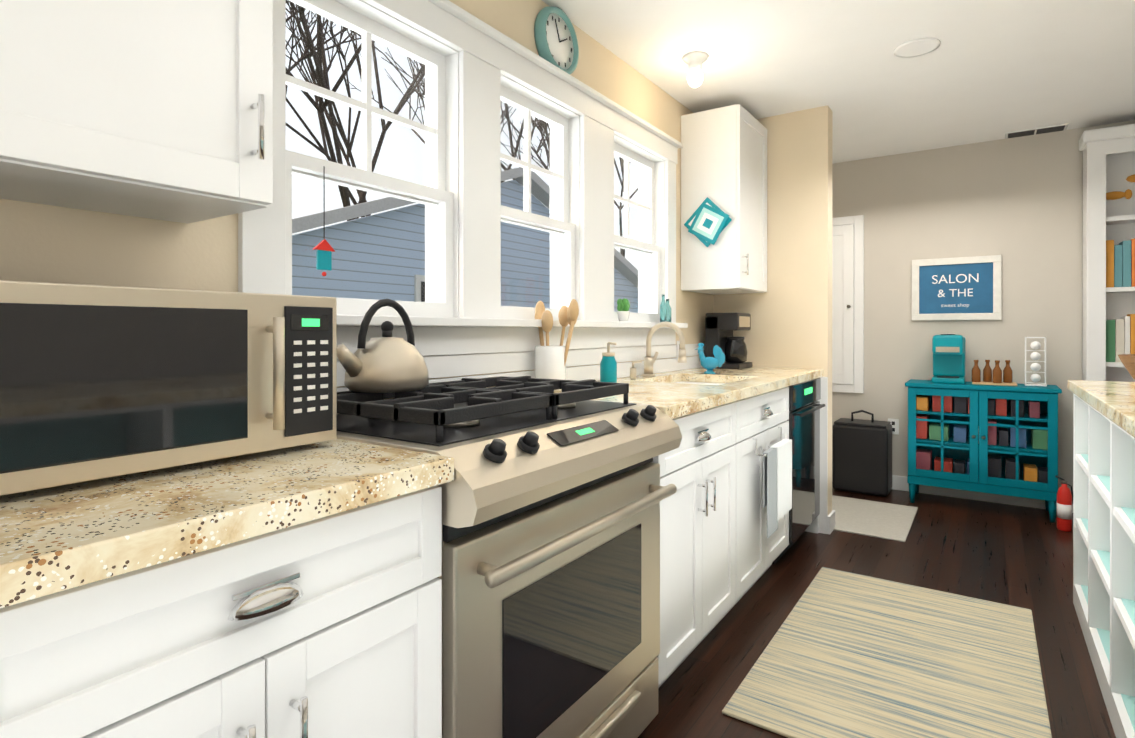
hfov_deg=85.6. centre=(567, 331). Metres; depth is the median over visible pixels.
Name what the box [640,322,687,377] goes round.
faucet
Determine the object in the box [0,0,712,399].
wall
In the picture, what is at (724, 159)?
upper cabinet
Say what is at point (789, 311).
wall
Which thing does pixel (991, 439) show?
cabinet
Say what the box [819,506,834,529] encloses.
baseboard
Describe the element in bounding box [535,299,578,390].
utensil crock
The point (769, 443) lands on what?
base cabinet
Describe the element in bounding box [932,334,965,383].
brewer
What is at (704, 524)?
base cabinet
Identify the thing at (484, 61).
window
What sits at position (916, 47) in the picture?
recessed light
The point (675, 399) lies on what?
countertop
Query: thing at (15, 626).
base cabinet
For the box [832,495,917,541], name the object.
rug
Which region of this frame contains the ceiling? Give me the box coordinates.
[542,0,1134,163]
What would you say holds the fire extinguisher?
on the floor
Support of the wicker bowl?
on the shelving at (1104, 508)
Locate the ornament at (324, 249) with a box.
[313,166,334,275]
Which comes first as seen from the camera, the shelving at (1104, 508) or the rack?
the shelving at (1104, 508)
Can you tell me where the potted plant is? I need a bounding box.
[617,298,629,320]
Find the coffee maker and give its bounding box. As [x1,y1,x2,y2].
[705,312,752,368]
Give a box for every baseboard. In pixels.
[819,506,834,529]
[820,465,1072,512]
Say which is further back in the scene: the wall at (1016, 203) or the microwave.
the wall at (1016, 203)
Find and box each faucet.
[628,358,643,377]
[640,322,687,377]
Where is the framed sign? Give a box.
[912,255,1001,319]
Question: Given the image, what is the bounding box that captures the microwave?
[0,280,336,495]
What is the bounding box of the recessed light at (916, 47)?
[894,38,940,57]
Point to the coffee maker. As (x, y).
(720, 328)
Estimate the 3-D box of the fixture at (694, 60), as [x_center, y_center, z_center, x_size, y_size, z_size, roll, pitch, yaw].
[0.582,-1.181,2.789,0.120,0.136,0.120,0,0,34]
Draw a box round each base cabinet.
[0,606,31,737]
[32,487,441,737]
[651,398,747,687]
[748,387,791,589]
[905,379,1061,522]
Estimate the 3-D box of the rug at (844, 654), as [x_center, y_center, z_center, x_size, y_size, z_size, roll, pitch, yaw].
[1.153,1.116,2.124,0.790,0.010,1.330,0,0,34]
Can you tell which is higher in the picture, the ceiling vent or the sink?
the ceiling vent
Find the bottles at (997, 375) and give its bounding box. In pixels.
[972,360,1016,385]
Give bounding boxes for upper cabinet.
[0,0,272,223]
[681,104,766,294]
[832,215,863,392]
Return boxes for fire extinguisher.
[1055,475,1072,531]
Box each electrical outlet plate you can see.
[677,341,679,360]
[888,418,898,434]
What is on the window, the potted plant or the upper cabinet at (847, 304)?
the potted plant
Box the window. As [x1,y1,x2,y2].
[238,0,687,359]
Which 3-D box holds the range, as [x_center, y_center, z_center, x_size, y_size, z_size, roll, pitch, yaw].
[-0.198,0.632,1.550,0.691,0.982,0.828,0,0,34]
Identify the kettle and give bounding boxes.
[337,299,428,392]
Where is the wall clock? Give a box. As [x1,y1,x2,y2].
[534,6,578,73]
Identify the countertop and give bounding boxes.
[0,439,453,613]
[554,366,823,421]
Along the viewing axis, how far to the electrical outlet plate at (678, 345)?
3.29 m
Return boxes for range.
[337,376,681,737]
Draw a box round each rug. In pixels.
[722,567,1051,737]
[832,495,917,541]
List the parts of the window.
window sash, window sash, window sash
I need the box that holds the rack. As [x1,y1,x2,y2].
[1024,337,1046,386]
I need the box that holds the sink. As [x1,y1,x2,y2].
[668,378,727,385]
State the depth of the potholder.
3.24 m
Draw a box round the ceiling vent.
[1005,123,1068,138]
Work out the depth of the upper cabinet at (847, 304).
4.47 m
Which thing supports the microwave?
on the countertop at (55, 542)
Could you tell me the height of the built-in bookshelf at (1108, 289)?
2.295 m
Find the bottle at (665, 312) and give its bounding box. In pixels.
[660,295,670,321]
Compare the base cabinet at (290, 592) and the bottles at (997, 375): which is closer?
the base cabinet at (290, 592)
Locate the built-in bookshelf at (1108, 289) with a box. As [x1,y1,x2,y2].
[1079,124,1134,381]
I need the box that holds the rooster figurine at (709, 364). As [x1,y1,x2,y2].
[695,343,724,373]
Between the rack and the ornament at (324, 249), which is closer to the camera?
the ornament at (324, 249)
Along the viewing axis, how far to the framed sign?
4.11 m
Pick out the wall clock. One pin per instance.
(556, 40)
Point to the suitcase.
(861, 455)
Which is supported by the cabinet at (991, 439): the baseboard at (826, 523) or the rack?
the rack
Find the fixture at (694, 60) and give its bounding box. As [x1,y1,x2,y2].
[682,51,708,86]
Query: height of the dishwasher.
0.868 m
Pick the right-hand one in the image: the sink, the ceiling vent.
the ceiling vent
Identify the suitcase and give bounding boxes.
[832,410,891,495]
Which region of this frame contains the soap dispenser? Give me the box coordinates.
[600,342,616,382]
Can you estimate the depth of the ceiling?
2.83 m
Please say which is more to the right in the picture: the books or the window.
the books
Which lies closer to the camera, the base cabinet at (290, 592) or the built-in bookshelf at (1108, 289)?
the base cabinet at (290, 592)
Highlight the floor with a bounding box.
[638,487,1115,737]
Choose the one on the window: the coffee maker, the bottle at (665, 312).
the bottle at (665, 312)
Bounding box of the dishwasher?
[772,378,824,564]
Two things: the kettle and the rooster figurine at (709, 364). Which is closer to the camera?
the kettle
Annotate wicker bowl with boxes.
[1118,354,1134,378]
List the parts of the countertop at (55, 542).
backsplash panel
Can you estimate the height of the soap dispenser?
0.169 m
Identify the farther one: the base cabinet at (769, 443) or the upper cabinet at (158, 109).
the base cabinet at (769, 443)
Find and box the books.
[1106,174,1134,361]
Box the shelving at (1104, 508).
[1067,380,1134,737]
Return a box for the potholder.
[684,197,731,246]
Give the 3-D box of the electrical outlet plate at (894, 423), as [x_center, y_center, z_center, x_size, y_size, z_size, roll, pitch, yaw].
[2.308,0.672,4.342,0.070,0.110,0.006,0,0,34]
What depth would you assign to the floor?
2.67 m
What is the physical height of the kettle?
0.219 m
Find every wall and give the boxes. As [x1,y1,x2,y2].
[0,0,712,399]
[713,105,832,514]
[832,120,1134,490]
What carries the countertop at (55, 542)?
on the base cabinet at (290, 592)
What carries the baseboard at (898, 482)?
attached to the wall at (1016, 203)

